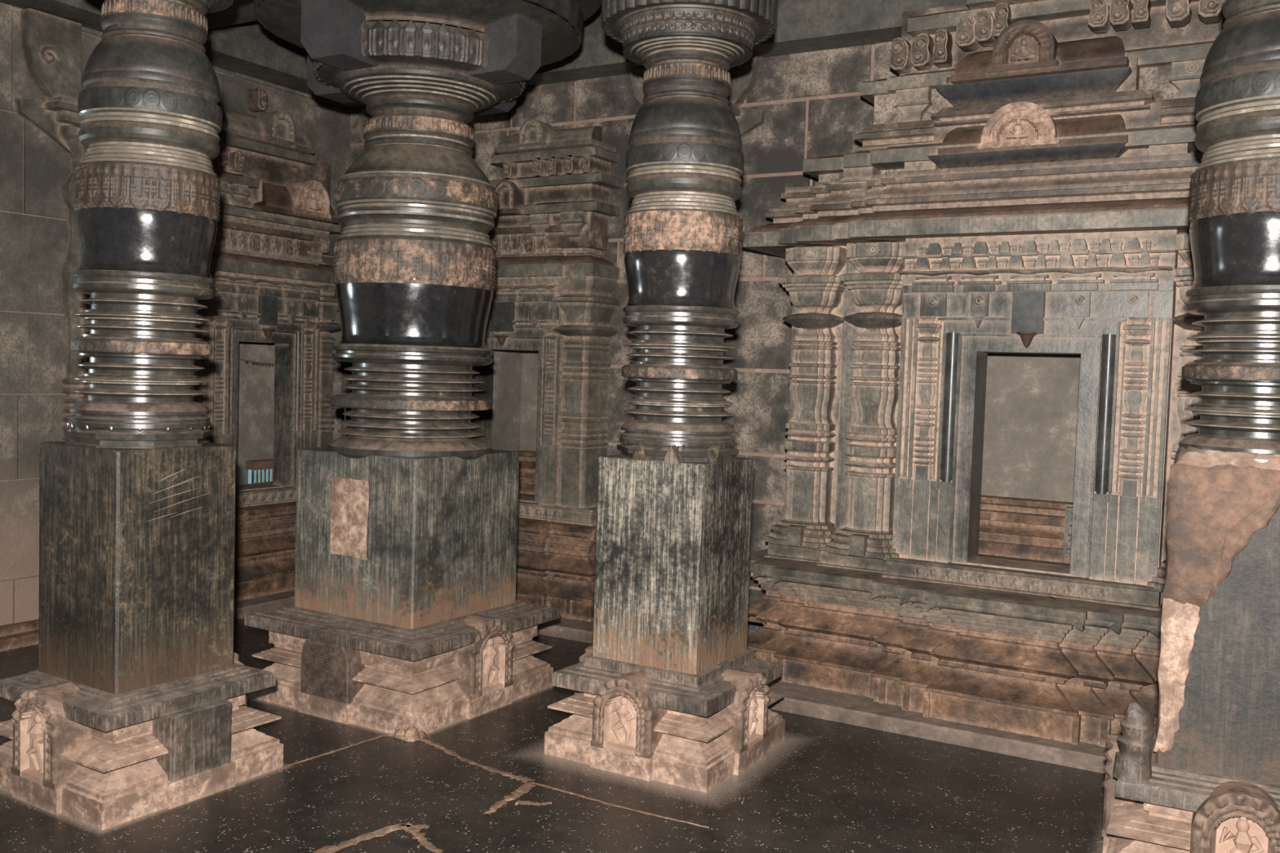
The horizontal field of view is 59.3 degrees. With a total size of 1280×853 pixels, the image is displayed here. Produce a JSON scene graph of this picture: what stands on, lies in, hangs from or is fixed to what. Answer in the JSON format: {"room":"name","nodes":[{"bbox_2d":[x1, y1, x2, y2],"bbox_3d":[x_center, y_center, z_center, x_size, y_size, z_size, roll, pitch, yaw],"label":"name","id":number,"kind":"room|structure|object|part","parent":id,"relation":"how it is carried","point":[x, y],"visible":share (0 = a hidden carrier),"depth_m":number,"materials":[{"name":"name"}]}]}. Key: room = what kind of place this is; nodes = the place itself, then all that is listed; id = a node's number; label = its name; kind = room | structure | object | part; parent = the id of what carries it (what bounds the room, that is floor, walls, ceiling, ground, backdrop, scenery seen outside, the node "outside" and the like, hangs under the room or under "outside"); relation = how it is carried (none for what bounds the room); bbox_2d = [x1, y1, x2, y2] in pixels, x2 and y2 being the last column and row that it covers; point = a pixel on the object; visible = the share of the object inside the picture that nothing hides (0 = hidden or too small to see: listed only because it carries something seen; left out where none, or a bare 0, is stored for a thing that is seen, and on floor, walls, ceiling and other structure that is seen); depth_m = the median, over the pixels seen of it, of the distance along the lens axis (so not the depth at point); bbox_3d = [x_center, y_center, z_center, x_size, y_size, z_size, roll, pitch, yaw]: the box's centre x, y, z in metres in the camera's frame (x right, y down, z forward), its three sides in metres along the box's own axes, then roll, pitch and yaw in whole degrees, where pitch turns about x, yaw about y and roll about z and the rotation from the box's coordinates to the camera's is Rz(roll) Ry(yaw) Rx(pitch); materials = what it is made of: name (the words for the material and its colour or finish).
{"room":"house of worship","nodes":[
{"label":"house of worship","id":0,"kind":"room"},
{"bbox_2d":[0,2,351,625],"bbox_3d":[-2.801,-0.785,6.483,0.163,3.750,2.900,3,3,30],"label":"wall","id":1,"kind":"structure","parent":0,"point":[34,236],"depth_m":5.80,"materials":[{"name":"stone"}]},
{"bbox_2d":[0,618,39,651],"bbox_3d":[-3.146,1.065,5.816,0.130,0.100,1.300,3,3,30],"label":"baseboard","id":2,"kind":"structure","parent":1,"relation":"attached to","point":[21,634],"depth_m":5.73,"materials":[{"name":"stone"}]},
{"bbox_2d":[0,0,328,99],"bbox_3d":[-3.557,-2.340,4.801,0.490,0.525,6.020,3,3,30],"label":"ceiling","id":3,"kind":"structure","parent":1,"relation":"attached to","point":[250,49],"depth_m":6.54,"materials":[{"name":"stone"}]},
{"bbox_2d":[245,458,273,484],"bbox_3d":[-2.440,0.301,7.354,0.080,0.162,0.284,3,3,30],"label":"air vent","id":4,"kind":"object","parent":1,"relation":"in","point":[260,471],"visible":0.59,"depth_m":7.29,"materials":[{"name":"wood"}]},
{"bbox_3d":[-2.439,0.248,7.351,0.080,0.056,0.284,3,3,30],"label":"lid","id":5,"kind":"part","parent":4,"relation":"part of","materials":[{"name":"brown wood"}]},
{"bbox_3d":[-2.462,0.321,7.367,0.030,0.094,0.236,3,3,30],"label":"daylight pane","id":6,"kind":"part","parent":4,"relation":"part of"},
{"bbox_2d":[0,617,1105,852],"bbox_3d":[-0.792,1.385,3.057,9.500,0.122,8.800,3,3,30],"label":"floor","id":7,"kind":"structure","parent":0,"point":[486,783],"depth_m":3.91,"materials":[{"name":"black stone"}]},
{"bbox_2d":[14,8,90,441],"bbox_3d":[-2.891,-0.498,6.035,0.160,3.215,0.860,3,3,30],"label":"pilaster","id":8,"kind":"object","parent":7,"relation":"on","point":[51,45],"visible":0.38,"depth_m":5.81,"materials":[{"name":"grey stone"}]},
{"bbox_2d":[0,0,283,830],"bbox_3d":[-1.738,-0.352,3.952,0.804,3.203,0.792,4,3,32],"label":"stone pillar","id":9,"kind":"structure","parent":7,"relation":"on","point":[135,705],"depth_m":3.77,"materials":[{"name":"stone"},{"name":"weathered stone"},{"name":"polished black stone"}]},
{"bbox_3d":[-1.969,1.018,3.751,0.256,0.303,0.136,4,3,32],"label":"niche panel","id":10,"kind":"part","parent":9,"relation":"part of","materials":[{"name":"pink stone"}]},
{"bbox_3d":[-1.627,1.002,4.290,0.256,0.303,0.136,4,3,32],"label":"niche panel","id":11,"kind":"part","parent":9,"relation":"part of","materials":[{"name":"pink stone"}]},
{"bbox_2d":[193,87,342,620],"bbox_3d":[-2.408,-0.487,6.940,0.810,3.133,1.560,3,3,30],"label":"shrine","id":12,"kind":"object","parent":7,"relation":"on","point":[273,285],"visible":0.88,"depth_m":6.91,"materials":[{"name":"grey stone"}]},
{"bbox_3d":[-2.443,-1.558,6.509,0.112,0.112,0.068,3,3,30],"label":"carved knob","id":13,"kind":"part","parent":12,"relation":"part of","materials":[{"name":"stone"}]},
{"bbox_3d":[-2.382,-1.561,6.614,0.112,0.112,0.068,3,3,30],"label":"carved knob","id":14,"kind":"part","parent":12,"relation":"part of","materials":[{"name":"stone"}]},
{"bbox_2d":[239,359,274,366],"bbox_3d":[-2.482,-0.420,7.461,0.010,0.045,0.430,3,3,30],"label":"string","id":15,"kind":"object","parent":12,"relation":"hanging from","point":[246,362],"visible":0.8,"depth_m":7.41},
{"bbox_3d":[-2.304,-1.978,6.785,0.112,0.133,0.068,3,3,30],"label":"carved knob","id":16,"kind":"part","parent":12,"relation":"part of","materials":[{"name":"stone"}]},
{"bbox_3d":[-2.348,-0.104,6.894,0.140,0.975,0.494,3,3,30],"label":"door frame","id":17,"kind":"part","parent":12,"relation":"part of","materials":[{"name":"stone"}]},
{"bbox_2d":[260,328,275,339],"bbox_3d":[-2.261,-0.562,6.829,0.088,0.072,0.088,3,3,30],"label":"pendant","id":18,"kind":"object","parent":12,"relation":"attached to","point":[265,333],"depth_m":6.82,"materials":[{"name":"red stone"}]},
{"bbox_3d":[-2.386,-0.955,6.890,0.430,0.079,1.320,3,3,30],"label":"cornice","id":19,"kind":"part","parent":12,"relation":"part of","materials":[{"name":"grey stone"}]},
{"bbox_2d":[244,0,601,742],"bbox_3d":[-1.009,-0.388,5.072,1.591,3.311,1.591,3,3,31],"label":"stone pillar","id":20,"kind":"structure","parent":7,"relation":"on","point":[406,620],"depth_m":4.78,"materials":[{"name":"stone"}]},
{"bbox_3d":[-1.295,0.992,4.765,0.289,0.295,0.122,3,3,31],"label":"niche panel","id":21,"kind":"part","parent":20,"relation":"part of","materials":[{"name":"stone"}]},
{"bbox_3d":[-0.966,-1.805,5.002,1.430,0.091,1.430,3,3,31],"label":"fluted plate","id":22,"kind":"part","parent":20,"relation":"part of","materials":[{"name":"stone"}]},
{"bbox_3d":[-0.685,0.992,4.909,0.136,0.320,0.289,3,3,31],"label":"niche panel","id":23,"kind":"part","parent":20,"relation":"part of","materials":[{"name":"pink stone"}]},
{"bbox_2d":[470,119,624,643],"bbox_3d":[-0.663,-0.332,6.897,1.600,2.935,0.970,3,3,30],"label":"shrine","id":24,"kind":"object","parent":7,"relation":"on","point":[548,331],"visible":0.59,"depth_m":6.53,"materials":[{"name":"grey stone"}]},
{"bbox_2d":[494,334,509,346],"bbox_3d":[-0.822,-0.511,6.685,0.088,0.072,0.088,3,3,30],"label":"pendant","id":25,"kind":"object","parent":24,"relation":"attached to","point":[500,340],"depth_m":6.68,"materials":[{"name":"red stone"}]},
{"bbox_3d":[-0.770,-0.051,6.822,0.570,0.975,0.235,3,3,30],"label":"door frame","id":26,"kind":"part","parent":24,"relation":"part of","materials":[{"name":"stone"}]},
{"bbox_3d":[-0.768,-1.524,6.676,0.062,0.102,0.112,3,3,30],"label":"carved knob","id":27,"kind":"part","parent":24,"relation":"part of","materials":[{"name":"stone"}]},
{"bbox_3d":[-0.455,0.329,7.243,0.880,0.295,0.100,3,3,30],"label":"cell moulding","id":28,"kind":"part","parent":24,"relation":"part of","materials":[{"name":"stone"}]},
{"bbox_3d":[-0.582,-1.513,6.556,0.062,0.102,0.112,3,3,30],"label":"carved knob","id":29,"kind":"part","parent":24,"relation":"part of","materials":[{"name":"stone"}]},
{"bbox_3d":[-0.487,-1.506,6.501,0.051,0.100,0.112,3,3,30],"label":"carved knob","id":30,"kind":"part","parent":24,"relation":"part of","materials":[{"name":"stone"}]},
{"bbox_3d":[-0.733,-0.931,6.815,1.300,0.079,0.430,3,3,30],"label":"cornice","id":31,"kind":"part","parent":24,"relation":"part of","materials":[{"name":"grey stone"}]},
{"bbox_3d":[-0.392,-1.501,6.445,0.062,0.102,0.112,3,3,30],"label":"carved knob","id":32,"kind":"part","parent":24,"relation":"part of","materials":[{"name":"stone"}]},
{"bbox_3d":[-0.293,-1.496,6.399,0.058,0.102,0.112,3,3,30],"label":"carved knob","id":33,"kind":"part","parent":24,"relation":"part of","materials":[{"name":"stone"}]},
{"bbox_2d":[544,0,785,793],"bbox_3d":[0.160,-0.301,4.418,0.772,3.171,0.772,3,3,30],"label":"stone pillar","id":34,"kind":"structure","parent":7,"relation":"on","point":[668,688],"depth_m":4.23,"materials":[{"name":"stone"},{"name":"carved stone"},{"name":"pink stone"}]},
{"bbox_3d":[-0.157,1.045,4.646,0.136,0.272,0.255,3,3,30],"label":"niche panel","id":35,"kind":"part","parent":34,"relation":"part of","materials":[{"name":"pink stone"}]},
{"bbox_3d":[-0.042,1.070,4.212,0.255,0.272,0.136,3,3,30],"label":"niche panel","id":36,"kind":"part","parent":34,"relation":"part of","materials":[{"name":"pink stone"}]},
{"bbox_3d":[0.188,-1.624,4.352,0.679,0.172,0.679,3,3,30],"label":"fluted plate","id":37,"kind":"part","parent":34,"relation":"part of","materials":[{"name":"stone"}]},
{"bbox_3d":[0.393,1.078,4.327,0.136,0.272,0.255,3,3,30],"label":"niche panel","id":38,"kind":"part","parent":34,"relation":"part of","materials":[{"name":"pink stone"}]},
{"bbox_2d":[626,53,765,137],"bbox_3d":[0.233,-0.494,6.289,0.860,3.375,0.160,3,3,30],"label":"wall","id":39,"kind":"structure","parent":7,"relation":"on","point":[744,77],"depth_m":6.09,"materials":[{"name":"grey stone"}]},
{"bbox_2d":[742,0,1226,773],"bbox_3d":[1.742,-0.309,4.931,2.840,3.234,1.055,3,3,30],"label":"shrine","id":40,"kind":"object","parent":7,"relation":"on","point":[991,324],"visible":0.88,"depth_m":4.84,"materials":[{"name":"grey stone"}]},
{"bbox_3d":[1.205,-1.712,5.180,0.088,0.148,0.112,3,3,30],"label":"carved knob","id":41,"kind":"part","parent":40,"relation":"part of","materials":[{"name":"stone"}]},
{"bbox_3d":[1.289,-1.712,5.131,0.088,0.148,0.112,3,3,30],"label":"carved knob","id":42,"kind":"part","parent":40,"relation":"part of","materials":[{"name":"stone"}]},
{"bbox_3d":[1.364,-1.708,5.064,0.064,0.150,0.112,3,3,30],"label":"carved knob","id":43,"kind":"part","parent":40,"relation":"part of","materials":[{"name":"stone"}]},
{"bbox_3d":[1.800,-0.851,4.976,2.760,0.079,0.890,3,3,30],"label":"cornice","id":44,"kind":"part","parent":40,"relation":"part of","materials":[{"name":"grey stone"}]},
{"bbox_3d":[1.450,-1.741,4.966,0.088,0.133,0.112,3,3,30],"label":"carved knob","id":45,"kind":"part","parent":40,"relation":"part of","materials":[{"name":"stone"}]},
{"bbox_3d":[1.512,-1.747,4.918,0.082,0.133,0.112,3,3,30],"label":"carved knob","id":46,"kind":"part","parent":40,"relation":"part of","materials":[{"name":"stone"}]},
{"bbox_3d":[1.573,-1.757,4.870,0.064,0.140,0.112,3,3,30],"label":"carved knob","id":47,"kind":"part","parent":40,"relation":"part of","materials":[{"name":"stone"}]},
{"bbox_3d":[1.675,0.108,4.859,0.580,1.003,0.210,3,3,30],"label":"door frame","id":48,"kind":"part","parent":40,"relation":"part of","materials":[{"name":"stone"}]},
{"bbox_3d":[1.907,0.499,5.298,1.700,0.295,0.100,3,3,30],"label":"cell moulding","id":49,"kind":"part","parent":40,"relation":"part of","materials":[{"name":"stone"}]},
{"bbox_2d":[1016,331,1036,348],"bbox_3d":[1.630,-0.366,4.733,0.088,0.072,0.088,3,3,30],"label":"pendant","id":50,"kind":"object","parent":40,"relation":"attached to","point":[1024,340],"depth_m":4.73,"materials":[{"name":"red stone"}]},
{"bbox_3d":[1.907,-1.715,4.664,0.078,0.128,0.112,3,3,30],"label":"carved knob","id":51,"kind":"part","parent":40,"relation":"part of","materials":[{"name":"stone"}]},
{"bbox_3d":[1.978,-1.710,4.623,0.078,0.128,0.112,3,3,30],"label":"carved knob","id":52,"kind":"part","parent":40,"relation":"part of","materials":[{"name":"stone"}]},
{"bbox_3d":[2.046,-1.708,4.583,0.064,0.130,0.112,3,3,30],"label":"carved knob","id":53,"kind":"part","parent":40,"relation":"part of","materials":[{"name":"stone"}]},
{"bbox_3d":[2.168,-1.702,4.523,0.090,0.153,0.112,3,3,30],"label":"carved knob","id":54,"kind":"part","parent":40,"relation":"part of","materials":[{"name":"stone"}]},
{"bbox_3d":[2.270,-1.696,4.464,0.090,0.153,0.112,3,3,30],"label":"carved knob","id":55,"kind":"part","parent":40,"relation":"part of","materials":[{"name":"stone"}]},
{"bbox_2d":[1101,0,1279,852],"bbox_3d":[1.888,-0.222,3.386,0.772,3.223,0.772,3,3,27],"label":"stone pillar","id":56,"kind":"structure","parent":7,"relation":"on","point":[1204,777],"depth_m":3.25,"materials":[{"name":"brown stone"}]},
{"bbox_3d":[1.563,1.141,3.601,0.136,0.291,0.255,3,3,27],"label":"niche panel","id":57,"kind":"part","parent":56,"relation":"part of","materials":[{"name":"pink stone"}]},
{"bbox_3d":[1.698,1.166,3.172,0.255,0.291,0.136,3,3,27],"label":"niche panel","id":58,"kind":"part","parent":56,"relation":"part of","materials":[{"name":"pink stone"}]},
{"bbox_2d":[344,41,899,635],"bbox_3d":[1.498,-0.615,5.733,8.051,3.750,0.162,3,3,30],"label":"wall","id":59,"kind":"structure","parent":0,"point":[813,104],"depth_m":6.14,"materials":[{"name":"stone"}]},
{"bbox_2d":[325,0,966,115],"bbox_3d":[1.440,-2.221,5.618,8.200,0.535,0.430,3,3,30],"label":"ceiling","id":60,"kind":"structure","parent":59,"relation":"attached to","point":[802,26],"depth_m":5.77,"materials":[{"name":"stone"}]},
{"bbox_3d":[-0.081,-2.505,2.982,8.600,0.200,6.800,3,3,30],"label":"ceiling","id":61,"kind":"structure","parent":0,"visible":0},
{"bbox_2d":[204,0,257,29],"bbox_3d":[0.718,-2.181,4.008,7.820,0.480,0.440,3,3,30],"label":"trim","id":62,"kind":"structure","parent":61,"relation":"attached to","point":[240,11],"depth_m":5.79,"materials":[{"name":"stone"}]}
]}

